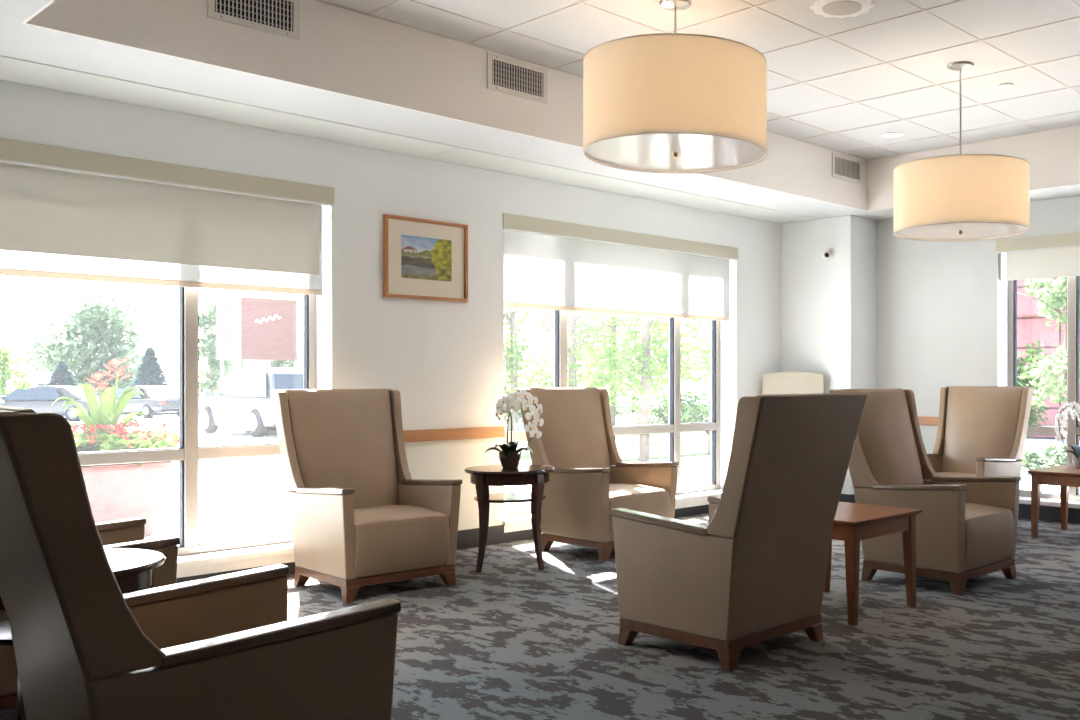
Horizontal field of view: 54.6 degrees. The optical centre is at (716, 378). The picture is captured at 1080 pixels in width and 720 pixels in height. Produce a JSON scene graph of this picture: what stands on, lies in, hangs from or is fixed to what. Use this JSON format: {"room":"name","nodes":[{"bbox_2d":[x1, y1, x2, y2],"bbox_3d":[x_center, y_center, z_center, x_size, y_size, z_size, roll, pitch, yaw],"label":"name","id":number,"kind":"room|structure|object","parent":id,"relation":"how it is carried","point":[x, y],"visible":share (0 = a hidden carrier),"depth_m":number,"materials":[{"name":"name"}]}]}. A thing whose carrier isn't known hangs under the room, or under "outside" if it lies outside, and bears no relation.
{"room":"care facility","nodes":[
{"label":"care facility","id":0,"kind":"room"},
{"bbox_2d":[0,80,780,530],"bbox_3d":[-2.682,-0.352,5.944,0.300,3.220,10.980,0,0,41],"label":"wall","id":1,"kind":"structure","parent":0,"point":[444,359],"depth_m":6.61,"materials":[{"name":"white paint"}]},
{"bbox_2d":[78,205,332,577],"bbox_3d":[-3.094,-0.037,5.459,0.322,2.210,2.068,0,0,41],"label":"window","id":2,"kind":"structure","parent":1,"relation":"in","point":[195,558],"depth_m":5.74,"materials":[{"name":"beige metal"}]},
{"bbox_2d":[0,138,333,388],"bbox_3d":[-3.006,-0.453,5.382,0.068,1.382,2.076,0,0,41],"label":"roller shade","id":3,"kind":"object","parent":2,"relation":"attached to","point":[66,213],"visible":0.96,"depth_m":5.42,"materials":[{"name":"white fabric"}]},
{"bbox_2d":[383,214,467,301],"bbox_3d":[-1.873,-0.767,6.611,0.032,0.514,0.610,0,0,41],"label":"framed painting","id":4,"kind":"object","parent":1,"relation":"attached to","point":[425,259],"visible":1,"depth_m":6.59,"materials":[{"name":"brown wood"}]},
{"bbox_2d":[401,235,451,281],"bbox_3d":[-1.874,-0.774,6.612,0.001,0.272,0.372,0,0,41],"label":"picture","id":5,"kind":"object","parent":4,"relation":"attached to","point":[425,258],"depth_m":6.61},
{"bbox_2d":[403,426,504,441],"bbox_3d":[-1.878,0.368,6.609,0.028,0.074,1.225,0,0,41],"label":"trim","id":6,"kind":"structure","parent":1,"relation":"attached to","point":[476,432],"depth_m":6.75,"materials":[{"name":"brown wood"}]},
{"bbox_2d":[176,494,855,583],"bbox_3d":[-2.309,1.075,5.549,0.782,0.125,10.480,0,0,41],"label":"baseboard","id":7,"kind":"structure","parent":1,"relation":"attached to","point":[469,538],"depth_m":7.01,"materials":[{"name":"black rubber"}]},
{"bbox_2d":[503,229,736,532],"bbox_3d":[-0.757,-0.037,8.114,0.322,2.210,2.506,0,0,41],"label":"window","id":8,"kind":"structure","parent":1,"relation":"in","point":[723,334],"depth_m":8.68,"materials":[{"name":"beige metal"}]},
{"bbox_2d":[503,213,737,320],"bbox_3d":[-0.669,-0.453,8.037,0.068,1.382,2.514,0,0,41],"label":"roller shade","id":9,"kind":"object","parent":8,"relation":"attached to","point":[549,264],"visible":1,"depth_m":7.89,"materials":[{"name":"white fabric"}]},
{"bbox_2d":[0,55,816,223],"bbox_3d":[-2.441,-1.692,5.665,0.430,0.539,10.480,0,0,41],"label":"ceiling strip","id":10,"kind":"object","parent":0,"point":[14,70],"visible":0.26,"depth_m":5.90,"materials":[{"name":"paint"}]},
{"bbox_2d":[0,513,1079,719],"bbox_3d":[0.758,1.198,3.049,9.290,0.120,10.780,0,0,41],"label":"floor","id":11,"kind":"structure","parent":0,"point":[513,639],"depth_m":4.23,"materials":[{"name":"carpet"}]},
{"bbox_2d":[0,548,165,719],"bbox_3d":[-1.932,0.841,3.012,0.544,0.594,0.544,0,0,-11],"label":"round side table","id":12,"kind":"object","parent":11,"relation":"on","point":[132,569],"visible":0.27,"depth_m":3.02,"materials":[{"name":"brown wood"}]},
{"bbox_2d":[0,617,13,645],"bbox_3d":[-1.932,0.726,3.012,0.428,0.017,0.428,0,0,-11],"label":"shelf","id":13,"kind":"object","parent":12,"relation":"attached to","point":[5,630],"depth_m":2.88,"materials":[{"name":"brown wood"}]},
{"bbox_2d":[0,517,179,709],"bbox_3d":[-2.425,0.600,3.594,0.846,1.076,0.731,0,0,-39],"label":"armchair","id":14,"kind":"object","parent":11,"relation":"on","point":[124,533],"visible":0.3,"depth_m":3.56,"materials":[{"name":"brown leather"}]},
{"bbox_2d":[0,406,400,719],"bbox_3d":[-1.347,0.600,2.522,0.846,1.076,0.790,0,0,-45],"label":"armchair","id":15,"kind":"object","parent":11,"relation":"on","point":[221,647],"visible":1,"depth_m":2.26,"materials":[{"name":"brown leather"}]},
{"bbox_2d":[0,406,35,412],"bbox_3d":[-1.512,0.412,2.357,0.293,0.701,0.672,0,0,-45],"label":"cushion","id":16,"kind":"object","parent":15,"relation":"on","point":[4,408],"depth_m":2.06,"materials":[{"name":"beige fabric"}]},
{"bbox_2d":[271,389,461,602],"bbox_3d":[-1.943,0.600,5.686,0.846,1.076,0.731,0,0,44],"label":"armchair","id":17,"kind":"object","parent":11,"relation":"on","point":[359,517],"visible":1,"depth_m":5.62,"materials":[{"name":"beige leather"}]},
{"bbox_2d":[283,389,398,507],"bbox_3d":[-2.110,0.412,5.849,0.293,0.701,0.622,0,0,44],"label":"backrest","id":18,"kind":"object","parent":17,"relation":"on","point":[338,438],"depth_m":5.80,"materials":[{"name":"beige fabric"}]},
{"bbox_2d":[354,505,448,577],"bbox_3d":[-1.845,0.869,5.590,0.573,0.302,0.536,0,0,44],"label":"seat cushion","id":19,"kind":"object","parent":17,"relation":"on","point":[391,541],"depth_m":5.41,"materials":[{"name":"beige fabric"}]},
{"bbox_2d":[464,464,554,572],"bbox_3d":[-1.258,0.841,6.222,0.544,0.594,0.544,0,0,-11],"label":"round side table","id":20,"kind":"object","parent":11,"relation":"on","point":[484,476],"visible":0.98,"depth_m":6.05,"materials":[{"name":"brown wood"}]},
{"bbox_2d":[474,493,545,502],"bbox_3d":[-1.258,0.726,6.222,0.428,0.017,0.428,0,0,-11],"label":"shelf","id":21,"kind":"object","parent":20,"relation":"attached to","point":[495,497],"depth_m":6.09,"materials":[{"name":"brown wood"}]},
{"bbox_2d":[485,390,543,467],"bbox_3d":[-1.229,0.306,6.199,0.310,0.476,0.205,0,0,23],"label":"potted orchid","id":22,"kind":"object","parent":20,"relation":"on","point":[509,456],"visible":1,"depth_m":6.17,"materials":[{"name":"white plant"}]},
{"bbox_2d":[499,450,520,467],"bbox_3d":[-1.257,0.491,6.215,0.136,0.105,0.136,0,0,-3],"label":"plant pot","id":23,"kind":"object","parent":22,"relation":"on","point":[508,458],"depth_m":6.17,"materials":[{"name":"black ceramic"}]},
{"bbox_2d":[516,387,678,560],"bbox_3d":[-0.796,0.600,6.868,0.846,1.076,0.731,0,0,41],"label":"armchair","id":24,"kind":"object","parent":11,"relation":"on","point":[577,439],"visible":0.82,"depth_m":6.81,"materials":[{"name":"beige leather"}]},
{"bbox_2d":[527,387,612,483],"bbox_3d":[-0.971,0.412,7.022,0.293,0.701,0.622,0,0,41],"label":"cushion","id":25,"kind":"object","parent":24,"relation":"on","point":[577,432],"depth_m":6.99,"materials":[{"name":"beige"}]},
{"bbox_2d":[609,484,669,540],"bbox_3d":[-0.694,0.869,6.778,0.573,0.302,0.536,0,0,41],"label":"seat cushion","id":26,"kind":"object","parent":24,"relation":"on","point":[654,499],"depth_m":6.64,"materials":[{"name":"beige leather"}]},
{"bbox_2d":[611,393,866,671],"bbox_3d":[0.088,0.600,4.353,0.846,1.076,0.731,0,0,41],"label":"armchair","id":27,"kind":"object","parent":11,"relation":"on","point":[756,574],"visible":1,"depth_m":4.12,"materials":[{"name":"beige leather"}]},
{"bbox_2d":[824,502,921,625],"bbox_3d":[0.604,0.897,5.090,0.603,0.482,0.603,0,0,41],"label":"end table","id":28,"kind":"object","parent":11,"relation":"on","point":[853,523],"visible":0.58,"depth_m":4.91,"materials":[{"name":"brown wood"}]},
{"bbox_2d":[829,388,1020,595],"bbox_3d":[1.194,0.600,5.859,0.846,1.076,0.731,0,0,43],"label":"armchair","id":29,"kind":"object","parent":11,"relation":"on","point":[966,526],"visible":0.83,"depth_m":5.71,"materials":[{"name":"beige leather"}]},
{"bbox_2d":[840,388,923,483],"bbox_3d":[1.023,0.412,6.018,0.293,0.701,0.622,0,0,43],"label":"cushion","id":30,"kind":"object","parent":29,"relation":"on","point":[889,439],"depth_m":5.97,"materials":[{"name":"beige leather"}]},
{"bbox_2d":[965,503,1013,570],"bbox_3d":[1.294,0.869,5.767,0.573,0.302,0.536,0,0,43],"label":"seat cushion","id":31,"kind":"object","parent":29,"relation":"on","point":[989,527],"depth_m":5.58,"materials":[{"name":"beige leather"}]},
{"bbox_2d":[923,386,1033,528],"bbox_3d":[1.881,0.600,7.742,0.731,1.076,0.846,0,0,39],"label":"armchair","id":32,"kind":"object","parent":11,"relation":"on","point":[982,430],"visible":0.51,"depth_m":7.86,"materials":[{"name":"beige leather"}]},
{"bbox_2d":[923,472,975,479],"bbox_3d":[1.795,0.869,7.637,0.536,0.302,0.573,0,0,39],"label":"seat cushion","id":33,"kind":"object","parent":32,"relation":"on","point":[938,473],"depth_m":7.71,"materials":[{"name":"beige leather"}]},
{"bbox_2d":[942,386,1023,473],"bbox_3d":[2.029,0.412,7.923,0.622,0.701,0.293,0,0,39],"label":"cushion","id":34,"kind":"object","parent":32,"relation":"on","point":[978,421],"depth_m":7.87,"materials":[{"name":"beige leather"}]},
{"bbox_2d":[1027,465,1079,537],"bbox_3d":[2.633,0.897,7.321,0.603,0.482,0.603,0,0,41],"label":"end table","id":35,"kind":"object","parent":11,"relation":"on","point":[1064,476],"visible":1,"depth_m":7.28,"materials":[{"name":"brown wood"}]},
{"bbox_2d":[1055,401,1079,467],"bbox_3d":[2.643,0.411,7.516,0.319,0.490,0.211,0,0,15],"label":"potted orchid","id":36,"kind":"object","parent":35,"relation":"on","point":[1076,454],"visible":1,"depth_m":7.51,"materials":[{"name":"plant"}]},
{"bbox_2d":[1072,453,1079,467],"bbox_3d":[2.674,0.602,7.504,0.140,0.108,0.140,0,0,-11],"label":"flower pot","id":37,"kind":"object","parent":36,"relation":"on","point":[1075,456],"depth_m":7.48,"materials":[{"name":"ceramic"}]},
{"bbox_2d":[0,0,1079,219],"bbox_3d":[0.933,-1.694,2.695,8.560,0.535,10.480,0,0,41],"label":"ceiling","id":38,"kind":"structure","parent":0,"point":[339,50],"depth_m":5.43,"materials":[{"name":"beige paint"}]},
{"bbox_2d":[207,0,299,39],"bbox_3d":[-2.166,-1.742,4.797,0.010,0.204,0.430,0,0,41],"label":"ceiling vent","id":39,"kind":"object","parent":38,"relation":"in","point":[278,17],"visible":1,"depth_m":4.83,"materials":[{"name":"metal"}]},
{"bbox_2d":[487,52,547,103],"bbox_3d":[-1.155,-1.742,5.945,0.010,0.204,0.430,0,0,41],"label":"ceiling vent","id":40,"kind":"object","parent":38,"relation":"in","point":[505,75],"visible":1,"depth_m":5.94,"materials":[{"name":"metal"}]},
{"bbox_2d":[832,152,861,183],"bbox_3d":[1.080,-1.742,8.485,0.010,0.204,0.430,0,0,41],"label":"ceiling vent","id":41,"kind":"object","parent":38,"relation":"in","point":[844,167],"visible":1,"depth_m":8.47,"materials":[{"name":"metal"}]},
{"bbox_2d":[323,0,1079,159],"bbox_3d":[1.881,-1.912,4.106,7.000,0.100,6.150,0,0,41],"label":"ceiling","id":42,"kind":"structure","parent":0,"point":[580,28],"depth_m":5.77,"materials":[{"name":"tile"}]},
{"bbox_2d":[583,0,766,173],"bbox_3d":[-0.207,-1.478,5.071,0.907,0.769,0.907,0,0,41],"label":"pendant lamp","id":43,"kind":"object","parent":42,"relation":"hanging from","point":[673,103],"visible":1,"depth_m":4.72,"materials":[{"name":"fabric"}]},
{"bbox_2d":[584,134,764,170],"bbox_3d":[-0.207,-1.121,5.071,0.896,0.004,0.896,0,0,41],"label":"diffuser","id":44,"kind":"object","parent":43,"relation":"attached to","point":[631,152],"depth_m":5.04,"materials":[{"name":"plastic"}]},
{"bbox_2d":[317,0,1079,160],"bbox_3d":[1.881,-1.862,4.106,7.000,0.008,6.150,0,0,41],"label":"grid","id":45,"kind":"object","parent":42,"relation":"attached to","point":[397,1],"visible":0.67,"depth_m":5.91,"materials":[{"name":"grey metal"}]},
{"bbox_2d":[810,0,874,17],"bbox_3d":[0.625,-1.853,5.115,0.323,0.018,0.323,0,0,41],"label":"ceiling speaker","id":46,"kind":"object","parent":42,"relation":"attached to","point":[826,8],"visible":1,"depth_m":5.10,"materials":[{"name":"white plastic"}]},
{"bbox_2d":[822,1,861,15],"bbox_3d":[0.625,-1.849,5.115,0.196,0.010,0.196,0,0,41],"label":"grille","id":47,"kind":"object","parent":46,"relation":"attached to","point":[829,8],"depth_m":5.10,"materials":[{"name":"white metal"}]},
{"bbox_2d":[880,132,903,137],"bbox_3d":[1.336,-1.858,7.810,0.176,0.008,0.176,0,0,41],"label":"recessed light","id":48,"kind":"object","parent":42,"relation":"in","point":[886,134],"visible":1,"depth_m":7.79,"materials":[{"name":"white plastic"}]},
{"bbox_2d":[893,61,1029,241],"bbox_3d":[1.447,-1.357,6.080,0.787,1.009,0.787,0,0,41],"label":"pendant lamp","id":49,"kind":"object","parent":42,"relation":"hanging from","point":[959,197],"visible":1,"depth_m":5.77,"materials":[{"name":"fabric"}]},
{"bbox_2d":[895,223,1027,238],"bbox_3d":[1.447,-0.881,6.080,0.776,0.004,0.776,0,0,41],"label":"diffuser","id":50,"kind":"object","parent":49,"relation":"attached to","point":[902,230],"depth_m":6.08,"materials":[{"name":"plastic"}]},
{"bbox_2d":[999,83,1013,87],"bbox_3d":[1.834,-1.856,6.492,0.092,0.012,0.092,0,0,41],"label":"sprinkler cover","id":51,"kind":"object","parent":42,"relation":"attached to","point":[1003,85],"visible":1,"depth_m":6.47,"materials":[{"name":"white plastic"}]},
{"bbox_2d":[762,372,823,394],"bbox_3d":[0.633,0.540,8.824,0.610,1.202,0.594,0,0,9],"label":"lampshade","id":52,"kind":"object","parent":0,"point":[776,382],"visible":0.16,"depth_m":9.05,"materials":[{"name":"fabric"}]},
{"bbox_2d":[781,215,875,494],"bbox_3d":[1.013,-0.144,9.332,0.770,2.565,0.410,0,0,41],"label":"wall pier","id":53,"kind":"object","parent":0,"point":[828,307],"visible":0.56,"depth_m":9.12,"materials":[{"name":"white paint"}]},
{"bbox_2d":[822,248,833,259],"bbox_3d":[0.969,-1.102,9.040,0.104,0.104,0.094,0,0,41],"label":"security camera","id":54,"kind":"object","parent":53,"relation":"attached to","point":[828,253],"visible":1,"depth_m":9.02,"materials":[{"name":"white plastic"}]},
{"bbox_2d":[876,196,1079,452],"bbox_3d":[4.333,-0.352,6.884,8.990,3.220,0.300,0,0,41],"label":"wall","id":55,"kind":"structure","parent":0,"point":[936,301],"depth_m":8.83,"materials":[{"name":"grey paint"}]},
{"bbox_2d":[918,416,938,424],"bbox_3d":[1.867,0.368,8.835,1.130,0.074,0.028,0,0,41],"label":"trim","id":56,"kind":"structure","parent":55,"relation":"attached to","point":[923,420],"depth_m":8.86,"materials":[{"name":"brown wood"}]},
{"bbox_2d":[997,253,1079,508],"bbox_3d":[3.346,-0.037,7.737,2.500,2.210,0.322,0,0,41],"label":"window","id":57,"kind":"structure","parent":55,"relation":"in","point":[1006,290],"depth_m":8.32,"materials":[{"name":"beige metal"}]},
{"bbox_2d":[996,232,1079,280],"bbox_3d":[3.280,-0.976,7.662,2.508,0.337,0.102,0,0,41],"label":"roller shade","id":58,"kind":"object","parent":57,"relation":"attached to","point":[1055,255],"visible":1,"depth_m":8.24,"materials":[{"name":"white fabric"}]},
{"bbox_2d":[1018,504,1079,523],"bbox_3d":[4.523,1.075,6.508,8.208,0.125,0.012,0,0,41],"label":"baseboard","id":59,"kind":"structure","parent":55,"relation":"attached to","point":[1046,513],"depth_m":8.14,"materials":[{"name":"black rubber"}]},
{"label":"outside","id":60,"kind":"structure","parent":0,"visible":0},
{"bbox_2d":[1020,466,1059,492],"bbox_3d":[45.160,1.173,25.650,46.090,0.010,81.820,0,0,41],"label":"ground","id":61,"kind":"structure","parent":60,"point":[1025,483],"depth_m":11.16,"materials":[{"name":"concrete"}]},
{"bbox_2d":[1017,277,1064,438],"bbox_3d":[13.656,-2.562,17.788,19.000,7.500,6.250,0,0,41],"label":"building","id":62,"kind":"structure","parent":61,"relation":"on","point":[1031,327],"depth_m":20.27,"materials":[{"name":"red brick"}]},
{"bbox_2d":[1017,277,1066,445],"bbox_3d":[5.151,-1.242,14.505,1.688,4.844,1.692,0,0,-4],"label":"tree","id":63,"kind":"object","parent":61,"relation":"on","point":[1056,296],"visible":0.3,"depth_m":14.34,"materials":[{"name":"green plant"}]},
{"bbox_2d":[1022,442,1066,469],"bbox_3d":[4.056,0.986,12.584,0.940,0.427,1.079,0,0,41],"label":"shrub","id":64,"kind":"object","parent":61,"relation":"on","point":[1032,459],"visible":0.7,"depth_m":12.35,"materials":[{"name":"green plant"}]},
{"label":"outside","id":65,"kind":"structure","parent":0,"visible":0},
{"bbox_2d":[199,404,708,463],"bbox_3d":[2.062,1.452,43.211,34.000,0.559,52.400,0,0,41],"label":"lawn","id":66,"kind":"structure","parent":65,"point":[692,443],"depth_m":19.30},
{"bbox_2d":[220,360,223,388],"bbox_3d":[-18.387,0.012,38.000,0.273,3.200,0.280,0,0,41],"label":"light pole","id":67,"kind":"object","parent":66,"relation":"on","point":[221,366],"visible":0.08,"depth_m":37.97,"materials":[{"name":"beige metal"}]},
{"bbox_2d":[213,293,299,367],"bbox_3d":[-15.288,-0.590,34.000,1.620,4.271,2.120,0,0,38],"label":"sign","id":68,"kind":"object","parent":66,"relation":"on","point":[258,330],"visible":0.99,"depth_m":33.40,"materials":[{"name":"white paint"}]},
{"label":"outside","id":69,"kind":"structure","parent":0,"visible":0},
{"bbox_2d":[69,396,1064,542],"bbox_3d":[-42.521,2.208,77.385,153.910,2.078,180.000,0,0,41],"label":"pavement","id":70,"kind":"structure","parent":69,"point":[239,497],"depth_m":11.59,"materials":[{"name":"concrete"}]},
{"bbox_2d":[0,346,32,401],"bbox_3d":[-34.806,0.128,50.144,2.293,3.525,2.466,0,0,35],"label":"bushy tree","id":71,"kind":"object","parent":70,"relation":"on","point":[4,352],"visible":0.58,"depth_m":49.91,"materials":[{"name":"green plant"}]},
{"bbox_2d":[0,372,75,391],"bbox_3d":[-57.082,0.949,85.000,5.800,2.950,4.600,0,0,-19],"label":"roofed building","id":72,"kind":"structure","parent":70,"relation":"on","point":[39,379],"depth_m":83.31,"materials":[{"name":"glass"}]},
{"bbox_2d":[0,385,117,421],"bbox_3d":[-26.887,1.005,41.001,4.712,1.440,2.200,0,0,-5],"label":"car","id":73,"kind":"object","parent":70,"relation":"on","point":[40,399],"visible":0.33,"depth_m":40.22,"materials":[{"name":"black paint"}]},
{"bbox_2d":[44,361,78,386],"bbox_3d":[-33.318,0.599,52.031,3.370,2.967,3.308,0,0,41],"label":"conifer tree","id":74,"kind":"object","parent":70,"relation":"on","point":[61,375],"visible":0.28,"depth_m":51.78,"materials":[{"name":"green plant"}]},
{"bbox_2d":[9,286,146,394],"bbox_3d":[-35.814,-1.736,57.480,7.012,7.416,7.059,0,0,43],"label":"spreading tree","id":75,"kind":"object","parent":70,"relation":"on","point":[102,328],"visible":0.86,"depth_m":56.72,"materials":[{"name":"green plant"}]},
{"bbox_2d":[81,462,171,536],"bbox_3d":[-4.644,0.883,7.750,0.960,0.640,0.960,0,0,41],"label":"terracotta planter","id":76,"kind":"object","parent":70,"relation":"on","point":[115,492],"visible":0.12,"depth_m":7.49,"materials":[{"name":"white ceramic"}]},
{"bbox_2d":[53,357,148,445],"bbox_3d":[-4.631,0.219,7.753,0.610,0.772,0.676,0,0,-15],"label":"plant","id":77,"kind":"object","parent":76,"relation":"in","point":[108,412],"visible":0.74,"depth_m":7.66,"materials":[{"name":"green plant"}]},
{"bbox_2d":[71,420,178,446],"bbox_3d":[-4.647,0.421,7.751,1.068,0.205,1.052,0,0,41],"label":"flowers","id":78,"kind":"object","parent":76,"relation":"in","point":[119,430],"visible":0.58,"depth_m":7.67,"materials":[{"name":"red plant"}]},
{"bbox_2d":[73,427,178,466],"bbox_3d":[-4.646,0.516,7.747,1.041,0.276,1.070,0,0,41],"label":"bedding leaves","id":79,"kind":"object","parent":76,"relation":"in","point":[111,442],"visible":0.48,"depth_m":7.58,"materials":[{"name":"green plant"}]},
{"bbox_2d":[116,385,178,417],"bbox_3d":[-25.805,1.039,45.997,4.712,1.440,2.200,0,0,26],"label":"car","id":80,"kind":"object","parent":70,"relation":"on","point":[157,398],"visible":0.49,"depth_m":44.89,"materials":[{"name":"black paint"}]},
{"bbox_2d":[121,347,175,414],"bbox_3d":[-28.815,0.227,51.992,3.552,3.695,3.426,0,0,41],"label":"conifer tree","id":81,"kind":"object","parent":70,"relation":"on","point":[150,372],"visible":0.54,"depth_m":51.70,"materials":[{"name":"green plant"}]},
{"bbox_2d":[199,301,235,399],"bbox_3d":[-29.925,-1.327,60.122,3.240,6.503,3.203,0,0,-32],"label":"spreading tree","id":82,"kind":"object","parent":70,"relation":"on","point":[208,344],"visible":0.66,"depth_m":59.79,"materials":[{"name":"green plant"}]},
{"bbox_2d":[199,368,302,436],"bbox_3d":[-11.704,0.592,26.496,4.562,1.700,2.220,0,0,42],"label":"utility vehicle","id":83,"kind":"object","parent":70,"relation":"on","point":[245,400],"visible":0.62,"depth_m":25.30,"materials":[{"name":"silver metal"}]},
{"bbox_2d":[203,390,210,395],"bbox_3d":[-13.186,0.382,26.451,0.140,0.160,0.180,0,0,42],"label":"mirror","id":84,"kind":"object","parent":83,"relation":"attached to","point":[205,392],"depth_m":26.39,"materials":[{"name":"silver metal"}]},
{"bbox_2d":[224,345,302,381],"bbox_3d":[-29.626,-0.632,66.327,5.620,5.212,5.941,0,0,-22],"label":"spreading tree","id":85,"kind":"object","parent":70,"relation":"on","point":[284,363],"visible":0.15,"depth_m":65.14,"materials":[{"name":"green plant"}]},
{"bbox_2d":[504,409,524,430],"bbox_3d":[-5.209,0.905,25.663,2.857,0.970,2.294,0,0,41],"label":"shrub","id":86,"kind":"object","parent":70,"relation":"on","point":[519,420],"visible":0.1,"depth_m":25.71,"materials":[{"name":"green plant"}]},
{"bbox_2d":[504,307,576,444],"bbox_3d":[-3.611,-1.320,17.520,2.046,5.201,2.032,0,0,23],"label":"slender tree","id":87,"kind":"object","parent":70,"relation":"on","point":[513,359],"visible":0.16,"depth_m":17.46,"materials":[{"name":"green plant"}]},
{"bbox_2d":[507,307,619,387],"bbox_3d":[-2.255,-1.566,15.617,1.977,5.630,2.263,0,0,30],"label":"slender tree","id":88,"kind":"object","parent":70,"relation":"on","point":[573,357],"visible":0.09,"depth_m":15.43,"materials":[{"name":"green plant"}]},
{"bbox_2d":[525,310,691,439],"bbox_3d":[-1.971,-1.693,20.786,3.343,5.972,3.390,0,0,25],"label":"slender tree","id":89,"kind":"object","parent":70,"relation":"on","point":[612,408],"visible":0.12,"depth_m":20.45,"materials":[{"name":"green plant"}]},
{"bbox_2d":[609,392,639,416],"bbox_3d":[-2.728,0.821,24.004,2.084,1.048,1.944,0,0,41],"label":"shrub","id":90,"kind":"object","parent":70,"relation":"on","point":[629,410],"visible":0.06,"depth_m":23.75,"materials":[{"name":"green plant"}]},
{"bbox_2d":[578,312,701,461],"bbox_3d":[-1.051,-1.405,13.738,2.204,5.254,2.354,0,0,-8],"label":"slender tree","id":91,"kind":"object","parent":70,"relation":"on","point":[645,365],"visible":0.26,"depth_m":13.74,"materials":[{"name":"green plant"}]},
{"bbox_2d":[629,390,708,424],"bbox_3d":[-1.056,0.811,26.444,2.097,1.082,2.078,0,0,41],"label":"shrub","id":92,"kind":"object","parent":70,"relation":"on","point":[661,413],"visible":0.38,"depth_m":26.29,"materials":[{"name":"green plant"}]},
{"bbox_2d":[649,316,709,454],"bbox_3d":[-0.111,-1.496,16.603,2.408,5.465,2.098,0,0,-27],"label":"slender tree","id":93,"kind":"object","parent":70,"relation":"on","point":[703,353],"visible":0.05,"depth_m":16.40,"materials":[{"name":"green plant"}]},
{"bbox_2d":[681,404,708,434],"bbox_3d":[0.063,0.884,21.904,2.011,0.836,1.671,0,0,-31],"label":"shrub","id":94,"kind":"object","parent":70,"relation":"on","point":[694,413],"visible":0.08,"depth_m":21.37,"materials":[{"name":"green plant"}]},
{"bbox_2d":[1017,338,1048,437],"bbox_3d":[5.183,0.252,17.477,1.132,1.890,1.008,0,0,5],"label":"shrub","id":95,"kind":"object","parent":70,"relation":"on","point":[1033,417],"visible":0.26,"depth_m":17.39,"materials":[{"name":"green plant"}]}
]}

